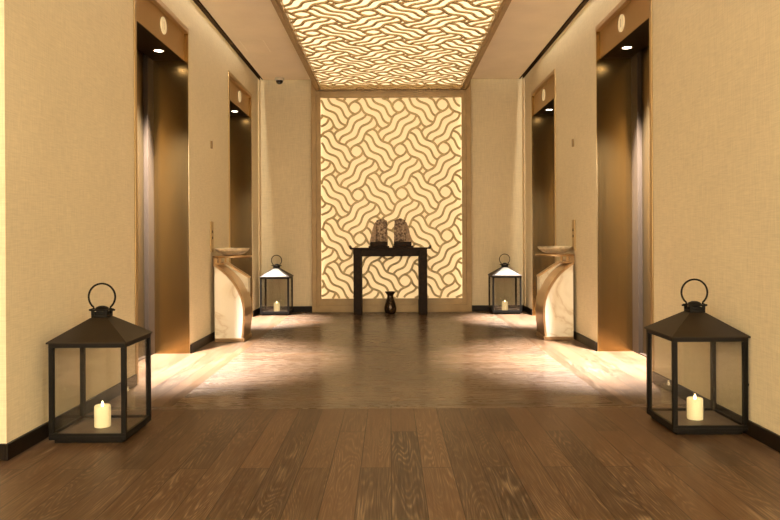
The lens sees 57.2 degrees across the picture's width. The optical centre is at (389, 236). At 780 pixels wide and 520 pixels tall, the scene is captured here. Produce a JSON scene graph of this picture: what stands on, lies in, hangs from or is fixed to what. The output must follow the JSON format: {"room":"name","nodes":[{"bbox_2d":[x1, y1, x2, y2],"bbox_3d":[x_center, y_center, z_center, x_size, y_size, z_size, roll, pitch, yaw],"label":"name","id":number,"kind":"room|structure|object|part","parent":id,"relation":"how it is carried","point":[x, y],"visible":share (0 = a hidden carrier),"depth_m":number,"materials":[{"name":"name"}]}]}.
{"room":"elevator lobby","nodes":[
{"label":"elevator lobby","id":0,"kind":"room"},
{"bbox_2d":[0,0,258,443],"bbox_3d":[-1.969,-0.740,6.423,0.450,3.500,6.375,0,0,0],"label":"wall","id":1,"kind":"structure","parent":0,"point":[67,66],"depth_m":3.97,"materials":[{"name":"paint"}]},
{"bbox_2d":[0,307,259,460],"bbox_3d":[-2.978,0.978,6.415,2.514,0.076,6.389,0,0,0],"label":"baseboard","id":2,"kind":"structure","parent":1,"relation":"attached to","point":[13,448],"depth_m":3.80,"materials":[{"name":"black wood"}]},
{"bbox_2d":[133,0,189,383],"bbox_3d":[-1.923,-0.395,5.539,0.378,2.810,1.338,0,0,0],"label":"elevator","id":3,"kind":"object","parent":1,"relation":"attached to","point":[161,80],"visible":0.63,"depth_m":6.19,"materials":[{"name":"brown metal"}]},
{"bbox_3d":[-1.907,-0.374,4.902,0.330,2.768,0.020,0,0,0],"label":"jamb panel","id":4,"kind":"part","parent":3,"relation":"part of","materials":[{"name":"brown metal"}]},
{"bbox_3d":[-2.089,-0.282,5.794,0.025,2.562,0.484,0,0,0],"label":"door","id":5,"kind":"part","parent":3,"relation":"part of","materials":[{"name":"brown metal"}]},
{"bbox_3d":[-2.067,-0.281,6.113,0.050,2.584,0.150,0,0,0],"label":"door casing","id":6,"kind":"part","parent":3,"relation":"part of","materials":[{"name":"brown metal"}]},
{"bbox_2d":[152,49,164,52],"bbox_3d":[-1.893,-1.523,5.850,0.100,0.007,0.100,0,0,0],"label":"recessed light","id":7,"kind":"object","parent":3,"relation":"attached to","point":[153,50],"visible":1,"depth_m":5.84,"materials":[{"name":"white glass"}]},
{"bbox_3d":[-1.785,-1.642,5.550,0.008,0.234,1.276,0,0,0],"label":"header panel","id":8,"kind":"part","parent":3,"relation":"part of","materials":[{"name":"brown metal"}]},
{"bbox_3d":[-1.907,-0.374,6.198,0.330,2.768,0.020,0,0,0],"label":"jamb panel","id":9,"kind":"part","parent":3,"relation":"part of","materials":[{"name":"brown metal"}]},
{"bbox_2d":[210,221,213,251],"bbox_3d":[-1.732,-0.001,6.960,0.015,0.300,0.100,0,0,0],"label":"plate","id":10,"kind":"object","parent":1,"relation":"attached to","point":[211,222],"visible":1,"depth_m":6.93,"materials":[{"name":"brown metal"}]},
{"bbox_2d":[193,0,262,79],"bbox_3d":[-1.720,-2.288,6.423,0.065,0.406,6.375,0,0,0],"label":"trim","id":11,"kind":"structure","parent":1,"relation":"attached to","point":[199,4],"depth_m":7.50,"materials":[{"name":"brown metal"}]},
{"bbox_2d":[228,70,252,316],"bbox_3d":[-1.923,-0.395,8.379,0.378,2.810,1.318,0,0,0],"label":"elevator","id":12,"kind":"object","parent":1,"relation":"attached to","point":[239,97],"visible":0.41,"depth_m":9.02,"materials":[{"name":"brown metal"}]},
{"bbox_3d":[-1.785,-1.642,8.390,0.008,0.234,1.256,0,0,0],"label":"header panel","id":13,"kind":"part","parent":12,"relation":"part of","materials":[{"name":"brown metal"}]},
{"bbox_2d":[258,79,261,306],"bbox_3d":[-1.737,-0.580,9.540,0.012,3.022,0.140,0,0,0],"label":"trim","id":14,"kind":"structure","parent":1,"relation":"attached to","point":[259,81],"depth_m":9.50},
{"bbox_2d":[0,311,779,519],"bbox_3d":[0.005,1.000,3.325,9.400,0.001,13.050,0,0,0],"label":"floor","id":15,"kind":"structure","parent":0,"point":[474,415],"depth_m":3.48,"materials":[{"name":"brown wood"}]},
{"bbox_2d":[46,283,152,442],"bbox_3d":[-1.475,0.621,3.665,0.392,0.774,0.392,0,0,0],"label":"lantern","id":16,"kind":"object","parent":15,"relation":"on","point":[103,329],"visible":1,"depth_m":3.55,"materials":[{"name":"metal"}]},
{"bbox_3d":[-1.650,0.750,3.489,0.023,0.418,0.023,0,0,0],"label":"post","id":17,"kind":"part","parent":16,"relation":"part of","materials":[{"name":"metal"}]},
{"bbox_3d":[-1.650,0.750,3.841,0.023,0.418,0.023,0,0,0],"label":"post","id":18,"kind":"part","parent":16,"relation":"part of","materials":[{"name":"metal"}]},
{"bbox_3d":[-1.475,0.530,3.665,0.375,0.020,0.375,0,0,0],"label":"rail","id":19,"kind":"part","parent":16,"relation":"part of","materials":[{"name":"metal"}]},
{"bbox_3d":[-1.473,0.971,3.665,0.345,0.002,0.345,0,0,0],"label":"floor plate","id":20,"kind":"part","parent":16,"relation":"part of","materials":[{"name":"brown metal"}]},
{"bbox_3d":[-1.476,0.306,3.665,0.145,0.144,0.010,0,0,0],"label":"ring handle","id":21,"kind":"part","parent":16,"relation":"part of","materials":[{"name":"metal"}]},
{"bbox_2d":[94,401,110,427],"bbox_3d":[-1.473,0.904,3.665,0.080,0.132,0.080,0,0,0],"label":"candle","id":22,"kind":"object","parent":16,"relation":"on","point":[102,412],"visible":1,"depth_m":3.63,"materials":[{"name":"beige wax"}]},
{"bbox_3d":[-1.298,0.748,3.489,0.023,0.418,0.023,0,0,0],"label":"post","id":23,"kind":"part","parent":16,"relation":"part of","materials":[{"name":"metal"}]},
{"bbox_3d":[-1.298,0.748,3.841,0.023,0.418,0.023,0,0,0],"label":"post","id":24,"kind":"part","parent":16,"relation":"part of","materials":[{"name":"metal"}]},
{"bbox_2d":[213,248,251,341],"bbox_3d":[-1.552,0.559,7.076,0.380,0.899,0.432,0,0,0],"label":"pedestal","id":25,"kind":"object","parent":15,"relation":"on","point":[233,303],"visible":1,"depth_m":6.87,"materials":[{"name":"beige stone"}]},
{"bbox_2d":[215,248,249,254],"bbox_3d":[-1.554,0.143,7.050,0.336,0.067,0.336,0,0,0],"label":"bowl","id":26,"kind":"object","parent":25,"relation":"on","point":[225,251],"depth_m":6.93,"materials":[{"name":"stone"}]},
{"bbox_2d":[259,255,293,314],"bbox_3d":[-1.485,0.621,9.365,0.392,0.774,0.392,0,0,0],"label":"lantern","id":27,"kind":"object","parent":15,"relation":"on","point":[276,272],"visible":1,"depth_m":9.21,"materials":[{"name":"metal"}]},
{"bbox_3d":[-1.660,0.750,9.189,0.023,0.418,0.023,0,0,0],"label":"post","id":28,"kind":"part","parent":27,"relation":"part of","materials":[{"name":"metal"}]},
{"bbox_3d":[-1.660,0.750,9.541,0.023,0.418,0.023,0,0,0],"label":"post","id":29,"kind":"part","parent":27,"relation":"part of","materials":[{"name":"metal"}]},
{"bbox_3d":[-1.486,0.460,9.245,0.316,0.095,0.140,0,0,0],"label":"roof panel","id":30,"kind":"part","parent":27,"relation":"part of","materials":[{"name":"black metal"}]},
{"bbox_3d":[-1.483,0.971,9.365,0.345,0.002,0.345,0,0,0],"label":"floor plate","id":31,"kind":"part","parent":27,"relation":"part of","materials":[{"name":"brown metal"}]},
{"bbox_3d":[-1.485,0.530,9.365,0.375,0.020,0.375,0,0,0],"label":"rail","id":32,"kind":"part","parent":27,"relation":"part of","materials":[{"name":"metal"}]},
{"bbox_2d":[274,301,279,310],"bbox_3d":[-1.483,0.904,9.365,0.080,0.132,0.080,0,0,0],"label":"candle","id":33,"kind":"object","parent":27,"relation":"on","point":[276,305],"visible":0.95,"depth_m":9.33,"materials":[{"name":"beige wax"}]},
{"bbox_3d":[-1.308,0.748,9.189,0.023,0.418,0.023,0,0,0],"label":"post","id":34,"kind":"part","parent":27,"relation":"part of","materials":[{"name":"metal"}]},
{"bbox_3d":[-1.308,0.748,9.541,0.023,0.418,0.023,0,0,0],"label":"post","id":35,"kind":"part","parent":27,"relation":"part of","materials":[{"name":"metal"}]},
{"bbox_2d":[349,245,430,314],"bbox_3d":[0.005,0.554,9.335,1.062,0.892,0.290,0,0,0],"label":"console table","id":36,"kind":"object","parent":15,"relation":"on","point":[421,252],"visible":1,"depth_m":9.20,"materials":[{"name":"brown wood"}]},
{"bbox_3d":[-0.417,0.580,9.250,0.105,0.844,0.100,0,0,0],"label":"leg","id":37,"kind":"part","parent":36,"relation":"part of","materials":[{"name":"brown wood"}]},
{"bbox_2d":[368,219,388,247],"bbox_3d":[-0.145,-0.051,9.340,0.270,0.379,0.120,0,0,0],"label":"stone ornament","id":38,"kind":"object","parent":36,"relation":"on","point":[379,236],"visible":1,"depth_m":9.30,"materials":[{"name":"brown stone"}]},
{"bbox_2d":[392,219,412,247],"bbox_3d":[0.165,-0.053,9.340,0.270,0.379,0.120,0,0,0],"label":"stone ornament","id":39,"kind":"object","parent":36,"relation":"on","point":[402,238],"visible":1,"depth_m":9.30,"materials":[{"name":"brown stone"}]},
{"bbox_3d":[0.427,0.576,9.430,0.105,0.844,0.100,0,0,0],"label":"leg","id":40,"kind":"part","parent":36,"relation":"part of","materials":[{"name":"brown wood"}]},
{"bbox_3d":[0.427,0.576,9.250,0.105,0.844,0.100,0,0,0],"label":"leg","id":41,"kind":"part","parent":36,"relation":"part of","materials":[{"name":"brown wood"}]},
{"bbox_2d":[384,291,395,313],"bbox_3d":[0.004,0.857,9.360,0.160,0.286,0.160,0,0,0],"label":"vase","id":42,"kind":"object","parent":15,"relation":"on","point":[390,305],"visible":1,"depth_m":9.31,"materials":[{"name":"brown metal"}]},
{"bbox_2d":[488,254,521,313],"bbox_3d":[1.503,0.605,9.365,0.392,0.774,0.392,0,0,0],"label":"lantern","id":43,"kind":"object","parent":15,"relation":"on","point":[504,271],"visible":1,"depth_m":9.20,"materials":[{"name":"metal"}]},
{"bbox_3d":[1.328,0.734,9.541,0.023,0.418,0.023,0,0,0],"label":"post","id":44,"kind":"part","parent":43,"relation":"part of","materials":[{"name":"metal"}]},
{"bbox_3d":[1.328,0.734,9.189,0.023,0.418,0.023,0,0,0],"label":"post","id":45,"kind":"part","parent":43,"relation":"part of","materials":[{"name":"metal"}]},
{"bbox_2d":[502,301,507,309],"bbox_3d":[1.505,0.889,9.365,0.080,0.132,0.080,0,0,0],"label":"candle","id":46,"kind":"object","parent":43,"relation":"on","point":[504,303],"visible":0.96,"depth_m":9.33,"materials":[{"name":"beige wax"}]},
{"bbox_3d":[1.503,0.514,9.365,0.375,0.020,0.375,0,0,0],"label":"rail","id":47,"kind":"part","parent":43,"relation":"part of","materials":[{"name":"metal"}]},
{"bbox_3d":[1.502,0.444,9.245,0.316,0.095,0.140,0,0,0],"label":"roof panel","id":48,"kind":"part","parent":43,"relation":"part of","materials":[{"name":"black metal"}]},
{"bbox_3d":[1.680,0.732,9.541,0.023,0.418,0.023,0,0,0],"label":"post","id":49,"kind":"part","parent":43,"relation":"part of","materials":[{"name":"metal"}]},
{"bbox_3d":[1.680,0.732,9.189,0.023,0.418,0.023,0,0,0],"label":"post","id":50,"kind":"part","parent":43,"relation":"part of","materials":[{"name":"metal"}]},
{"bbox_2d":[535,246,573,339],"bbox_3d":[1.627,0.542,7.076,0.380,0.899,0.432,0,0,0],"label":"pedestal","id":51,"kind":"object","parent":15,"relation":"on","point":[554,298],"visible":0.99,"depth_m":6.87,"materials":[{"name":"beige stone"}]},
{"bbox_2d":[538,246,571,252],"bbox_3d":[1.625,0.126,7.050,0.336,0.067,0.336,0,0,0],"label":"bowl","id":52,"kind":"object","parent":51,"relation":"on","point":[546,249],"depth_m":6.94,"materials":[{"name":"stone"}]},
{"bbox_2d":[644,278,750,434],"bbox_3d":[1.602,0.605,3.755,0.396,0.774,0.392,0,0,0],"label":"lantern","id":53,"kind":"object","parent":15,"relation":"on","point":[692,324],"visible":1,"depth_m":3.64,"materials":[{"name":"metal"}]},
{"bbox_3d":[1.425,0.734,3.931,0.023,0.418,0.023,0,0,0],"label":"post","id":54,"kind":"part","parent":53,"relation":"part of","materials":[{"name":"metal"}]},
{"bbox_3d":[1.425,0.734,3.579,0.023,0.418,0.023,0,0,0],"label":"post","id":55,"kind":"part","parent":53,"relation":"part of","materials":[{"name":"metal"}]},
{"bbox_3d":[1.599,0.290,3.755,0.145,0.144,0.010,0,0,0],"label":"ring handle","id":56,"kind":"part","parent":53,"relation":"part of","materials":[{"name":"metal"}]},
{"bbox_2d":[687,394,702,420],"bbox_3d":[1.602,0.888,3.755,0.080,0.132,0.080,0,0,0],"label":"candle","id":57,"kind":"object","parent":53,"relation":"on","point":[694,404],"visible":1,"depth_m":3.72,"materials":[{"name":"beige wax"}]},
{"bbox_3d":[1.602,0.955,3.755,0.345,0.002,0.345,0,0,0],"label":"floor plate","id":58,"kind":"part","parent":53,"relation":"part of","materials":[{"name":"brown metal"}]},
{"bbox_3d":[1.600,0.514,3.755,0.375,0.020,0.375,0,0,0],"label":"rail","id":59,"kind":"part","parent":53,"relation":"part of","materials":[{"name":"metal"}]},
{"bbox_3d":[1.777,0.732,3.931,0.023,0.418,0.023,0,0,0],"label":"post","id":60,"kind":"part","parent":53,"relation":"part of","materials":[{"name":"metal"}]},
{"bbox_3d":[1.777,0.732,3.579,0.023,0.418,0.023,0,0,0],"label":"post","id":61,"kind":"part","parent":53,"relation":"part of","materials":[{"name":"metal"}]},
{"bbox_2d":[199,0,582,79],"bbox_3d":[-0.012,-2.330,3.205,9.800,0.460,13.210,0,0,0],"label":"ceiling","id":62,"kind":"structure","parent":0,"point":[526,27],"depth_m":7.44,"materials":[{"name":"paint"}]},
{"bbox_2d":[238,40,269,51],"bbox_3d":[-1.481,-2.091,7.843,0.260,0.003,0.486,0,0,0],"label":"trim","id":63,"kind":"structure","parent":62,"relation":"attached to","point":[238,40],"depth_m":7.60,"materials":[{"name":"paint"}]},
{"bbox_2d":[275,77,283,83],"bbox_3d":[-1.456,-2.052,9.420,0.124,0.081,0.124,0,0,0],"label":"security camera","id":64,"kind":"object","parent":62,"relation":"attached to","point":[279,80],"visible":1,"depth_m":9.38,"materials":[{"name":"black plastic"}]},
{"bbox_2d":[271,0,511,89],"bbox_3d":[0.011,-2.030,6.415,2.000,0.140,6.230,0,0,0],"label":"ceiling light panel","id":65,"kind":"object","parent":62,"relation":"attached to","point":[339,44],"visible":1,"depth_m":7.17,"materials":[{"name":"gold metal"}]},
{"bbox_2d":[260,77,522,305],"bbox_3d":[0.024,-0.750,9.710,4.435,3.500,0.200,0,0,0],"label":"wall","id":66,"kind":"structure","parent":0,"point":[496,104],"depth_m":9.61,"materials":[{"name":"paint"}]},
{"bbox_2d":[311,80,471,311],"bbox_3d":[0.019,-0.550,9.567,2.130,3.100,0.086,0,0,0],"label":"wall panel","id":67,"kind":"object","parent":66,"relation":"attached to","point":[389,155],"visible":0.91,"depth_m":9.60,"materials":[{"name":"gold metal"}]},
{"bbox_2d":[262,305,522,311],"bbox_3d":[0.033,0.962,9.603,3.507,0.076,0.014,0,0,0],"label":"baseboard","id":68,"kind":"structure","parent":66,"relation":"attached to","point":[474,307],"depth_m":9.60,"materials":[{"name":"black wood"}]},
{"bbox_2d":[524,0,779,434],"bbox_3d":[2.016,-0.761,6.423,0.450,3.500,6.375,0,0,0],"label":"wall","id":69,"kind":"structure","parent":0,"point":[716,63],"depth_m":4.12,"materials":[{"name":"paint"}]},
{"bbox_2d":[522,78,525,305],"bbox_3d":[1.786,-0.598,9.540,0.012,3.022,0.140,0,0,0],"label":"trim","id":70,"kind":"structure","parent":69,"relation":"attached to","point":[523,79],"depth_m":9.50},
{"bbox_2d":[531,69,555,315],"bbox_3d":[1.974,-0.415,8.379,0.378,2.810,1.318,0,0,0],"label":"elevator","id":71,"kind":"object","parent":69,"relation":"attached to","point":[543,122],"visible":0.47,"depth_m":9.02,"materials":[{"name":"brown metal"}]},
{"bbox_3d":[1.822,-1.661,8.390,0.008,0.234,1.256,0,0,0],"label":"header panel","id":72,"kind":"part","parent":71,"relation":"part of","materials":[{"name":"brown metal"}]},
{"bbox_2d":[519,0,588,78],"bbox_3d":[1.750,-2.306,6.423,0.065,0.406,6.375,0,0,0],"label":"trim","id":73,"kind":"structure","parent":69,"relation":"attached to","point":[583,3],"depth_m":7.55,"materials":[{"name":"brown metal"}]},
{"bbox_2d":[572,219,575,250],"bbox_3d":[1.787,-0.019,6.960,0.015,0.300,0.100,0,0,0],"label":"plate","id":74,"kind":"object","parent":69,"relation":"attached to","point":[574,220],"visible":1,"depth_m":6.91,"materials":[{"name":"brown metal"}]},
{"bbox_2d":[595,0,653,370],"bbox_3d":[1.974,-0.415,5.539,0.378,2.810,1.338,0,0,0],"label":"elevator","id":75,"kind":"object","parent":69,"relation":"attached to","point":[624,78],"visible":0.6,"depth_m":6.19,"materials":[{"name":"brown metal"}]},
{"bbox_3d":[1.958,-0.394,6.198,0.330,2.768,0.020,0,0,0],"label":"jamb panel","id":76,"kind":"part","parent":75,"relation":"part of","materials":[{"name":"brown metal"}]},
{"bbox_3d":[1.822,-1.661,5.550,0.008,0.234,1.276,0,0,0],"label":"header panel","id":77,"kind":"part","parent":75,"relation":"part of","materials":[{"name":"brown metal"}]},
{"bbox_2d":[621,46,632,49],"bbox_3d":[1.932,-1.543,5.830,0.100,0.007,0.100,0,0,0],"label":"recessed light","id":78,"kind":"object","parent":75,"relation":"attached to","point":[623,47],"visible":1,"depth_m":5.82,"materials":[{"name":"white glass"}]},
{"bbox_3d":[2.118,-0.303,6.113,0.050,2.584,0.150,0,0,0],"label":"door casing","id":79,"kind":"part","parent":75,"relation":"part of","materials":[{"name":"brown metal"}]},
{"bbox_3d":[2.141,-0.304,5.794,0.025,2.562,0.484,0,0,0],"label":"door","id":80,"kind":"part","parent":75,"relation":"part of","materials":[{"name":"brown metal"}]},
{"bbox_3d":[1.958,-0.394,4.902,0.330,2.768,0.020,0,0,0],"label":"jamb panel","id":81,"kind":"part","parent":75,"relation":"part of","materials":[{"name":"brown metal"}]},
{"bbox_2d":[523,305,779,452],"bbox_3d":[3.043,0.946,6.415,2.514,0.076,6.389,0,0,0],"label":"baseboard","id":82,"kind":"structure","parent":69,"relation":"attached to","point":[761,434],"depth_m":4.03,"materials":[{"name":"black wood"}]}
]}

